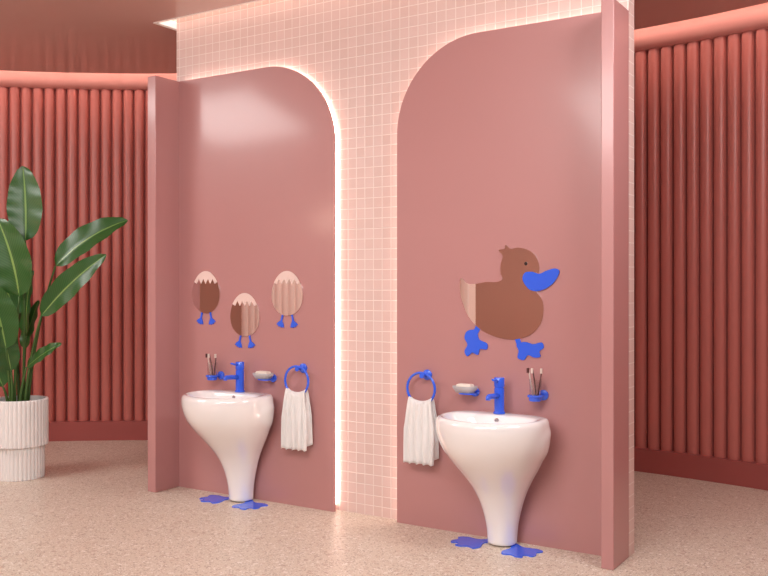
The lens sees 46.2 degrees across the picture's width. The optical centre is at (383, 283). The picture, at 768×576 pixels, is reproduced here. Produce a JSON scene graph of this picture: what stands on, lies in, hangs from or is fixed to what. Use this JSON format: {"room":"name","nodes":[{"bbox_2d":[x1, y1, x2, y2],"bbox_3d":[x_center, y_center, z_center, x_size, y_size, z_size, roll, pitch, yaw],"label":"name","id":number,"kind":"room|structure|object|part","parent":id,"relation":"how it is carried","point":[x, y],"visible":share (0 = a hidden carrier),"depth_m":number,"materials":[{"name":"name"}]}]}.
{"room":"children's bathroom","nodes":[
{"label":"children's bathroom","id":0,"kind":"room"},
{"bbox_2d":[148,75,178,492],"bbox_3d":[-1.493,0.000,6.170,0.075,2.800,0.270,0,0,32],"label":"wall","id":1,"kind":"structure","parent":0,"point":[163,93],"depth_m":6.09,"materials":[{"name":"pink paint"}]},
{"bbox_2d":[8,31,755,461],"bbox_3d":[-0.217,-0.400,4.491,13.492,3.600,6.519,0,0,32],"label":"wall","id":2,"kind":"structure","parent":0,"point":[755,31],"depth_m":8.02,"materials":[{"name":"red paint"}]},
{"bbox_2d":[0,28,767,463],"bbox_3d":[-0.252,-0.285,4.434,13.210,3.030,6.372,0,0,32],"label":"wall slats","id":3,"kind":"structure","parent":2,"relation":"attached to","point":[706,45],"depth_m":6.68,"materials":[{"name":"red wood"}]},
{"bbox_2d":[0,2,767,90],"bbox_3d":[-0.256,-1.835,4.430,13.212,0.170,6.384,0,0,32],"label":"trim","id":4,"kind":"structure","parent":2,"relation":"attached to","point":[752,18],"depth_m":6.65,"materials":[{"name":"pink paint"}]},
{"bbox_2d":[49,420,767,490],"bbox_3d":[-0.255,1.315,4.431,13.212,0.170,6.382,0,0,32],"label":"baseboard","id":5,"kind":"structure","parent":2,"relation":"attached to","point":[754,475],"depth_m":6.60,"materials":[{"name":"red paint"}]},
{"bbox_2d":[0,440,767,575],"bbox_3d":[-2.072,1.450,1.534,13.500,0.100,13.500,0,0,32],"label":"floor","id":6,"kind":"structure","parent":0,"point":[93,511],"depth_m":4.99,"materials":[{"name":"stone"}]},
{"bbox_2d":[0,166,127,481],"bbox_3d":[-2.421,0.270,6.514,1.096,2.260,0.428,0,0,0],"label":"potted plant","id":7,"kind":"object","parent":6,"relation":"on","point":[24,417],"visible":1,"depth_m":6.45,"materials":[{"name":"green plant"}]},
{"bbox_3d":[-2.728,0.810,6.495,0.054,0.144,0.024,0,0,-25],"label":"stem","id":8,"kind":"part","parent":7,"relation":"part of","materials":[{"name":"green plant"}]},
{"bbox_3d":[-2.684,0.670,6.435,0.026,0.423,0.100,0,0,0],"label":"stem","id":9,"kind":"part","parent":7,"relation":"part of","materials":[{"name":"green plant"}]},
{"bbox_3d":[-2.664,0.750,6.450,0.026,0.262,0.050,0,0,0],"label":"stem","id":10,"kind":"part","parent":7,"relation":"part of","materials":[{"name":"green plant"}]},
{"bbox_3d":[-2.635,0.485,6.455,0.085,0.792,0.100,0,0,0],"label":"stem","id":11,"kind":"part","parent":7,"relation":"part of","materials":[{"name":"green plant"}]},
{"bbox_3d":[-2.688,0.565,6.598,0.054,0.631,0.024,0,0,25],"label":"stem","id":12,"kind":"part","parent":7,"relation":"part of","materials":[{"name":"green plant"}]},
{"bbox_3d":[-2.602,0.740,6.482,0.070,0.283,0.026,0,0,0],"label":"stem","id":13,"kind":"part","parent":7,"relation":"part of","materials":[{"name":"green plant"}]},
{"bbox_2d":[0,445,44,481],"bbox_3d":[-2.644,1.282,6.532,0.343,0.235,0.343,0,0,0],"label":"pot","id":14,"kind":"object","parent":7,"relation":"attached to","point":[18,463],"depth_m":6.38,"materials":[{"name":"ceramic"}]},
{"bbox_3d":[-2.608,0.285,6.522,0.025,1.190,0.047,0,0,-33],"label":"stem","id":15,"kind":"part","parent":7,"relation":"part of","materials":[{"name":"green plant"}]},
{"bbox_2d":[0,395,48,448],"bbox_3d":[-2.644,0.998,6.532,0.393,0.335,0.393,0,0,0],"label":"pot","id":16,"kind":"object","parent":7,"relation":"on","point":[24,419],"depth_m":6.38,"materials":[{"name":"ceramic"}]},
{"bbox_3d":[-2.532,0.555,6.490,0.150,0.653,0.050,0,0,0],"label":"stem","id":17,"kind":"part","parent":7,"relation":"part of","materials":[{"name":"green plant"}]},
{"bbox_3d":[-2.493,0.375,6.539,0.230,1.014,0.026,0,0,7],"label":"stem","id":18,"kind":"part","parent":7,"relation":"part of","materials":[{"name":"green plant"}]},
{"bbox_2d":[181,389,273,509],"bbox_3d":[-1.014,1.048,5.687,0.604,0.703,0.474,0,0,32],"label":"pedestal sink","id":19,"kind":"object","parent":6,"relation":"on","point":[236,426],"visible":1,"depth_m":5.60,"materials":[{"name":"ceramic"}]},
{"bbox_2d":[223,361,244,391],"bbox_3d":[-0.964,0.599,5.767,0.064,0.194,0.185,0,0,32],"label":"faucet","id":20,"kind":"object","parent":19,"relation":"on","point":[239,365],"visible":1,"depth_m":5.79,"materials":[{"name":"blue metal"}]},
{"bbox_3d":[-0.975,0.598,5.749,0.030,0.036,0.144,0,0,32],"label":"spout","id":21,"kind":"part","parent":20,"relation":"part of","materials":[{"name":"blue metal"}]},
{"bbox_2d":[436,410,550,557],"bbox_3d":[0.549,1.048,4.707,0.604,0.703,0.474,0,0,32],"label":"pedestal sink","id":22,"kind":"object","parent":6,"relation":"on","point":[500,456],"visible":1,"depth_m":4.63,"materials":[{"name":"ceramic"}]},
{"bbox_2d":[486,377,504,413],"bbox_3d":[0.588,0.599,4.793,0.064,0.194,0.185,0,0,32],"label":"faucet","id":23,"kind":"object","parent":22,"relation":"on","point":[499,382],"visible":1,"depth_m":4.82,"materials":[{"name":"blue metal"}]},
{"bbox_3d":[0.578,0.598,4.776,0.030,0.036,0.144,0,0,32],"label":"spout","id":24,"kind":"part","parent":23,"relation":"part of","materials":[{"name":"blue metal"}]},
{"bbox_2d":[0,0,767,73],"bbox_3d":[-2.071,-1.845,1.533,12.497,0.050,12.500,0,0,32],"label":"ceiling","id":25,"kind":"structure","parent":0,"point":[65,36],"depth_m":6.41,"materials":[{"name":"paint"}]},
{"bbox_2d":[153,0,262,30],"bbox_3d":[-0.076,-2.008,5.494,3.419,0.385,0.314,0,0,32],"label":"ceiling light slot","id":26,"kind":"object","parent":25,"relation":"in","point":[171,23],"depth_m":6.22,"materials":[{"name":"white plastic"}]},
{"bbox_2d":[177,0,633,556],"bbox_3d":[-0.076,-0.400,5.494,3.195,3.600,0.090,0,0,32],"label":"wall partition","id":27,"kind":"structure","parent":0,"point":[363,56],"depth_m":5.46,"materials":[{"name":"tile"}]},
{"bbox_2d":[179,66,335,511],"bbox_3d":[-0.857,0.000,5.883,1.308,2.800,0.020,0,0,32],"label":"panel","id":28,"kind":"object","parent":27,"relation":"attached to","point":[257,147],"visible":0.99,"depth_m":5.82,"materials":[{"name":"pink paint"}]},
{"bbox_2d":[192,271,219,324],"bbox_3d":[-1.203,0.094,6.082,0.249,0.362,0.010,0,0,32],"label":"mirror","id":29,"kind":"object","parent":28,"relation":"attached to","point":[206,289],"visible":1,"depth_m":6.08,"materials":[{"name":"clear glass"}]},
{"bbox_2d":[205,354,224,379],"bbox_3d":[-1.131,0.550,5.978,0.091,0.176,0.111,0,0,32],"label":"toothbrush holder","id":30,"kind":"object","parent":28,"relation":"attached to","point":[211,366],"visible":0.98,"depth_m":5.95,"materials":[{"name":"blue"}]},
{"bbox_2d":[230,293,259,347],"bbox_3d":[-0.912,0.240,5.899,0.249,0.362,0.010,0,0,32],"label":"mirror","id":31,"kind":"object","parent":28,"relation":"attached to","point":[245,313],"visible":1,"depth_m":5.89,"materials":[{"name":"clear glass"}]},
{"bbox_2d":[253,371,276,381],"bbox_3d":[-0.765,0.593,5.745,0.140,0.074,0.116,0,0,32],"label":"soap dish","id":32,"kind":"object","parent":28,"relation":"attached to","point":[260,375],"visible":1,"depth_m":5.71,"materials":[{"name":"blue ceramic"}]},
{"bbox_3d":[-0.770,0.586,5.737,0.140,0.036,0.096,0,0,32],"label":"dish","id":33,"kind":"part","parent":32,"relation":"part of","materials":[{"name":"ceramic"}]},
{"bbox_2d":[272,271,302,327],"bbox_3d":[-0.615,0.098,5.713,0.249,0.362,0.010,0,0,32],"label":"mirror","id":34,"kind":"object","parent":28,"relation":"attached to","point":[287,291],"visible":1,"depth_m":5.71,"materials":[{"name":"clear glass"}]},
{"bbox_2d":[284,363,308,392],"bbox_3d":[-0.534,0.599,5.628,0.195,0.202,0.070,0,0,32],"label":"towel ring","id":35,"kind":"object","parent":28,"relation":"attached to","point":[302,368],"visible":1,"depth_m":5.62,"materials":[{"name":"blue metal"}]},
{"bbox_2d":[281,388,312,451],"bbox_3d":[-0.544,0.842,5.611,0.197,0.387,0.081,0,0,32],"label":"hand towel","id":36,"kind":"object","parent":35,"relation":"hanging from","point":[296,418],"visible":1,"depth_m":5.59,"materials":[{"name":"fabric"}]},
{"bbox_2d":[397,12,600,555],"bbox_3d":[0.630,0.000,4.950,1.296,2.800,0.020,0,0,32],"label":"panel","id":37,"kind":"object","parent":27,"relation":"attached to","point":[499,130],"visible":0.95,"depth_m":4.91,"materials":[{"name":"pink paint"}]},
{"bbox_2d":[406,370,435,401],"bbox_3d":[0.222,0.593,5.154,0.195,0.202,0.070,0,0,32],"label":"towel ring","id":38,"kind":"object","parent":37,"relation":"attached to","point":[426,374],"visible":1,"depth_m":5.14,"materials":[{"name":"blue metal"}]},
{"bbox_2d":[403,396,438,465],"bbox_3d":[0.211,0.836,5.137,0.197,0.387,0.081,0,0,32],"label":"hand towel","id":39,"kind":"object","parent":38,"relation":"hanging from","point":[420,438],"visible":0.99,"depth_m":5.11,"materials":[{"name":"fabric"}]},
{"bbox_2d":[453,383,479,396],"bbox_3d":[0.454,0.589,4.981,0.140,0.074,0.116,0,0,32],"label":"soap dish","id":40,"kind":"object","parent":37,"relation":"attached to","point":[461,388],"visible":1,"depth_m":4.94,"materials":[{"name":"blue ceramic"}]},
{"bbox_3d":[0.448,0.582,4.973,0.140,0.036,0.096,0,0,32],"label":"dish","id":41,"kind":"part","parent":40,"relation":"part of","materials":[{"name":"stone"}]},
{"bbox_2d":[460,245,559,359],"bbox_3d":[0.676,0.099,4.904,0.590,0.624,0.008,0,0,32],"label":"mirror","id":42,"kind":"object","parent":37,"relation":"attached to","point":[511,307],"visible":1,"depth_m":4.89,"materials":[{"name":"clear glass"}]},
{"bbox_2d":[527,368,548,401],"bbox_3d":[0.808,0.532,4.762,0.091,0.176,0.111,0,0,32],"label":"toothbrush holder","id":43,"kind":"object","parent":37,"relation":"attached to","point":[536,394],"visible":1,"depth_m":4.73,"materials":[{"name":"blue ceramic"}]},
{"bbox_2d":[601,0,628,569],"bbox_3d":[1.161,0.000,4.518,0.063,2.800,0.250,0,0,32],"label":"wall","id":44,"kind":"structure","parent":0,"point":[614,16],"depth_m":4.42,"materials":[{"name":"pink paint"}]}
]}

